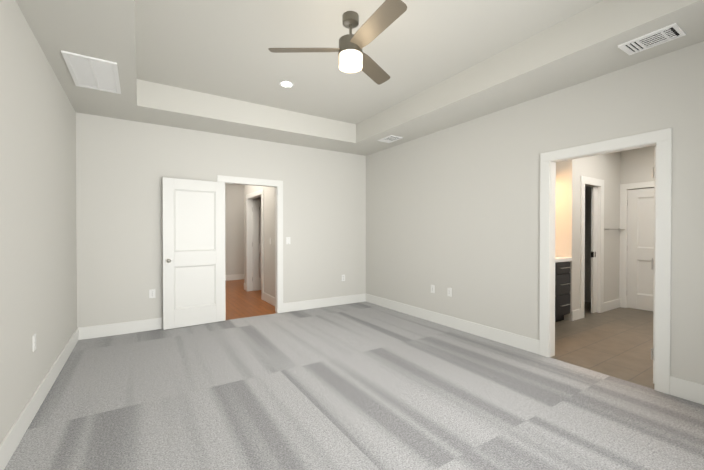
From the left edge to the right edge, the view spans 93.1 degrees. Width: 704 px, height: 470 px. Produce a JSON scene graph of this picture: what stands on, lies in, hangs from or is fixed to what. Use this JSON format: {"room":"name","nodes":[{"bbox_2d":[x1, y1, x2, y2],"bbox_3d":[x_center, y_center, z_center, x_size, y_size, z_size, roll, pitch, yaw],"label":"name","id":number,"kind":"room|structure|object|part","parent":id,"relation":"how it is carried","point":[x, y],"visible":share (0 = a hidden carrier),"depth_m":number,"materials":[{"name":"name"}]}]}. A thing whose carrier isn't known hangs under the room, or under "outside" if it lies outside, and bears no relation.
{"room":"empty bedroom","nodes":[
{"label":"empty bedroom","id":0,"kind":"room"},
{"bbox_2d":[0,0,76,443],"bbox_3d":[-1.714,-0.282,1.399,0.095,3.140,6.315,0,1,-32],"label":"wall","id":1,"kind":"structure","parent":0,"point":[38,266],"depth_m":2.36,"materials":[{"name":"white paint"}]},
{"bbox_2d":[33,333,35,351],"bbox_3d":[-2.279,0.771,2.396,0.010,0.116,0.072,0,1,-32],"label":"electrical outlet","id":2,"kind":"object","parent":1,"relation":"attached to","point":[34,342],"visible":1,"depth_m":2.38,"materials":[{"name":"white plastic"}]},
{"bbox_2d":[0,327,79,469],"bbox_3d":[-1.668,1.213,1.440,0.015,0.150,6.125,0,1,-32],"label":"baseboard","id":3,"kind":"structure","parent":1,"relation":"attached to","point":[9,444],"depth_m":2.30,"materials":[{"name":"white wood"}]},
{"bbox_2d":[76,112,365,327],"bbox_3d":[-1.553,-0.311,5.185,4.236,3.140,0.095,0,1,-32],"label":"wall","id":4,"kind":"structure","parent":0,"point":[123,167],"depth_m":4.50,"materials":[{"name":"white paint"}]},
{"bbox_2d":[80,318,162,339],"bbox_3d":[-2.625,1.190,4.451,1.567,0.150,0.015,0,1,-32],"label":"baseboard","id":5,"kind":"structure","parent":4,"relation":"attached to","point":[97,331],"depth_m":4.24,"materials":[{"name":"white wood"}]},
{"bbox_2d":[149,289,154,297],"bbox_3d":[-2.655,0.781,4.432,0.072,0.116,0.010,0,1,-32],"label":"electrical outlet","id":6,"kind":"object","parent":4,"relation":"attached to","point":[151,293],"visible":1,"depth_m":4.43,"materials":[{"name":"white plastic"}]},
{"bbox_2d":[162,177,225,329],"bbox_3d":[-2.179,0.245,4.655,0.810,2.020,0.167,0,1,-36],"label":"bedroom door","id":7,"kind":"structure","parent":4,"relation":"in","point":[193,220],"depth_m":4.63,"materials":[{"name":"white wood"}]},
{"bbox_2d":[217,175,282,312],"bbox_3d":[-1.570,0.193,5.178,1.001,2.133,0.131,0,1,-32],"label":"door frame","id":8,"kind":"structure","parent":4,"relation":"attached to","point":[255,181],"depth_m":5.36,"materials":[{"name":"white wood"}]},
{"bbox_2d":[283,294,363,312],"bbox_3d":[-0.442,1.179,5.837,1.602,0.150,0.015,0,1,-32],"label":"baseboard","id":9,"kind":"structure","parent":4,"relation":"attached to","point":[333,301],"depth_m":5.78,"materials":[{"name":"white wood"}]},
{"bbox_2d":[225,184,243,274],"bbox_3d":[-3.154,-0.192,9.213,3.190,2.840,0.120,0,1,-32],"label":"wall","id":10,"kind":"structure","parent":0,"point":[234,228],"depth_m":9.11,"materials":[{"name":"white paint"}]},
{"bbox_2d":[225,274,243,280],"bbox_3d":[-3.117,1.154,9.166,2.950,0.150,0.015,0,1,-32],"label":"baseboard","id":11,"kind":"structure","parent":10,"relation":"attached to","point":[236,276],"depth_m":9.11,"materials":[{"name":"white wood"}]},
{"bbox_2d":[225,279,275,319],"bbox_3d":[-2.016,1.267,7.432,3.190,0.050,4.365,0,1,-32],"label":"floor","id":12,"kind":"structure","parent":0,"point":[240,302],"depth_m":6.10,"materials":[{"name":"brown wood"}]},
{"bbox_2d":[244,185,274,296],"bbox_3d":[-1.754,-0.172,6.584,0.095,2.840,2.480,0,1,-32],"label":"wall","id":13,"kind":"structure","parent":0,"point":[269,233],"depth_m":6.18,"materials":[{"name":"white paint"}]},
{"bbox_2d":[246,189,263,299],"bbox_3d":[-1.980,0.179,6.943,0.131,2.133,1.211,0,1,-32],"label":"door frame","id":14,"kind":"structure","parent":13,"relation":"attached to","point":[256,193],"depth_m":7.35,"materials":[{"name":"white wood"}]},
{"bbox_2d":[252,199,260,290],"bbox_3d":[-1.777,0.222,7.647,1.010,2.020,0.167,0,1,-32],"label":"hall door","id":15,"kind":"structure","parent":13,"relation":"in","point":[256,242],"depth_m":7.41,"materials":[{"name":"white wood"}]},
{"bbox_2d":[263,292,274,305],"bbox_3d":[-1.424,1.178,5.972,0.015,0.150,1.039,0,1,-32],"label":"baseboard","id":16,"kind":"structure","parent":13,"relation":"attached to","point":[268,298],"depth_m":6.09,"materials":[{"name":"white wood"}]},
{"bbox_2d":[4,301,703,469],"bbox_3d":[0.114,1.304,2.572,4.236,0.050,6.125,0,1,-32],"label":"floor carpet","id":17,"kind":"object","parent":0,"point":[365,385],"visible":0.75,"depth_m":2.49,"materials":[{"name":"grey carpet"}]},
{"bbox_2d":[16,0,703,155],"bbox_3d":[0.114,-1.611,2.550,4.236,0.300,6.125,0,1,-32],"label":"ceiling","id":18,"kind":"structure","parent":0,"point":[579,47],"depth_m":3.23,"materials":[{"name":"grey paint"}]},
{"bbox_2d":[61,50,120,93],"bbox_3d":[-2.344,-1.457,3.040,0.360,0.014,0.725,0,1,-32],"label":"ceiling vent","id":19,"kind":"object","parent":18,"relation":"in","point":[93,73],"visible":1,"depth_m":2.98,"materials":[{"name":"white metal"}]},
{"bbox_2d":[378,135,402,142],"bbox_3d":[0.586,-1.474,5.133,0.230,0.012,0.330,0,1,-32],"label":"ceiling vent","id":20,"kind":"object","parent":18,"relation":"in","point":[390,139],"visible":1,"depth_m":5.13,"materials":[{"name":"white metal"}]},
{"bbox_2d":[618,23,685,54],"bbox_3d":[2.233,-1.454,2.492,0.230,0.012,0.330,0,1,-32],"label":"ceiling vent","id":21,"kind":"object","parent":18,"relation":"in","point":[657,37],"visible":1,"depth_m":2.47,"materials":[{"name":"white metal"}]},
{"bbox_2d":[135,0,602,123],"bbox_3d":[0.114,-1.821,2.548,4.236,0.120,6.125,0,1,-32],"label":"ceiling","id":22,"kind":"structure","parent":0,"point":[217,47],"depth_m":3.09,"materials":[{"name":"grey paint"}]},
{"bbox_2d":[279,81,293,86],"bbox_3d":[-0.765,-1.766,3.900,0.170,0.011,0.170,0,1,-32],"label":"recessed light","id":23,"kind":"object","parent":22,"relation":"in","point":[286,84],"visible":0.94,"depth_m":3.90,"materials":[{"name":"white"}]},
{"bbox_2d":[268,0,406,84],"bbox_3d":[0.069,-1.552,2.587,1.177,0.417,1.057,0,1,-32],"label":"ceiling fan","id":24,"kind":"object","parent":22,"relation":"hanging from","point":[384,16],"depth_m":2.61,"materials":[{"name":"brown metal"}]},
{"bbox_3d":[-0.011,-1.393,2.688,0.198,0.097,0.198,0,1,-32],"label":"glass","id":25,"kind":"part","parent":24,"relation":"part of","materials":[{"name":"white glass"}]},
{"bbox_2d":[366,41,703,384],"bbox_3d":[1.917,-0.300,3.761,0.095,3.140,6.220,0,1,-32],"label":"wall","id":26,"kind":"structure","parent":0,"point":[456,208],"depth_m":3.82,"materials":[{"name":"white paint"}]},
{"bbox_2d":[431,285,434,292],"bbox_3d":[1.171,0.784,4.847,0.010,0.116,0.072,0,1,-32],"label":"electrical outlet","id":27,"kind":"object","parent":26,"relation":"attached to","point":[432,288],"visible":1,"depth_m":4.84,"materials":[{"name":"white plastic"}]},
{"bbox_2d":[447,288,451,296],"bbox_3d":[1.339,0.786,4.582,0.010,0.116,0.072,0,1,-32],"label":"electrical outlet","id":28,"kind":"object","parent":26,"relation":"attached to","point":[449,291],"visible":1,"depth_m":4.58,"materials":[{"name":"white plastic"}]},
{"bbox_2d":[364,293,539,353],"bbox_3d":[1.126,1.186,4.916,0.015,0.150,3.251,0,1,-32],"label":"baseboard","id":29,"kind":"structure","parent":26,"relation":"attached to","point":[508,338],"depth_m":4.37,"materials":[{"name":"white wood"}]},
{"bbox_2d":[539,128,671,394],"bbox_3d":[2.320,0.208,3.130,0.131,2.133,1.031,0,1,-32],"label":"door frame","id":30,"kind":"structure","parent":26,"relation":"attached to","point":[662,138],"depth_m":2.79,"materials":[{"name":"white wood"}]},
{"bbox_2d":[651,147,655,383],"bbox_3d":[2.928,0.258,3.049,0.841,2.020,0.167,0,1,-32],"label":"entry door","id":31,"kind":"structure","parent":26,"relation":"in","point":[653,349],"depth_m":2.84,"materials":[{"name":"white wood"}]},
{"bbox_2d":[670,376,703,404],"bbox_3d":[3.044,1.209,1.895,0.015,0.150,1.843,0,1,-32],"label":"baseboard","id":32,"kind":"structure","parent":26,"relation":"attached to","point":[679,388],"depth_m":2.58,"materials":[{"name":"white wood"}]},
{"bbox_2d":[550,302,653,388],"bbox_3d":[3.342,1.288,4.760,3.559,0.050,4.030,0,1,-32],"label":"floor","id":33,"kind":"structure","parent":0,"point":[617,342],"depth_m":3.90,"materials":[{"name":"beige tile"}]},
{"bbox_2d":[555,261,570,321],"bbox_3d":[2.464,0.823,4.733,1.425,0.880,0.599,0,1,-32],"label":"bathroom vanity","id":34,"kind":"object","parent":33,"relation":"on","point":[562,286],"depth_m":4.76,"materials":[{"name":"grey wood"}]},
{"bbox_2d":[555,257,570,260],"bbox_3d":[2.454,0.358,4.737,1.456,0.050,0.585,0,1,-32],"label":"countertop","id":35,"kind":"structure","parent":34,"relation":"on","point":[556,258],"depth_m":4.77,"materials":[{"name":"white stone"}]},
{"bbox_2d":[555,145,655,320],"bbox_3d":[3.416,-0.158,4.796,3.544,2.840,4.030,0,1,-32],"label":"wall","id":36,"kind":"structure","parent":0,"point":[614,170],"depth_m":5.48,"materials":[{"name":"white paint"}]},
{"bbox_2d":[580,176,603,318],"bbox_3d":[3.739,0.183,5.273,0.770,2.150,0.131,0,1,-32],"label":"door frame","id":37,"kind":"structure","parent":36,"relation":"attached to","point":[591,181],"depth_m":5.37,"materials":[{"name":"white wood"}]},
{"bbox_2d":[591,187,597,312],"bbox_3d":[3.917,0.238,5.386,0.154,2.023,0.037,0,1,-32],"label":"pocket door","id":38,"kind":"structure","parent":36,"relation":"in","point":[594,203],"depth_m":5.36,"materials":[{"name":"white wood"}]},
{"bbox_2d":[603,298,619,311],"bbox_3d":[4.382,1.181,5.624,0.685,0.150,0.015,0,1,-32],"label":"baseboard","id":39,"kind":"structure","parent":36,"relation":"attached to","point":[608,306],"depth_m":5.60,"materials":[{"name":"white wood"}]},
{"bbox_2d":[619,181,653,307],"bbox_3d":[4.974,0.191,5.412,0.131,2.133,0.996,0,1,-32],"label":"door frame","id":40,"kind":"structure","parent":36,"relation":"attached to","point":[623,239],"depth_m":5.75,"materials":[{"name":"white wood"}]},
{"bbox_2d":[627,188,653,310],"bbox_3d":[4.927,0.240,5.388,0.101,2.020,0.806,0,1,-32],"label":"closet door","id":41,"kind":"structure","parent":36,"relation":"in","point":[640,253],"depth_m":5.58,"materials":[{"name":"white wood"}]}
]}

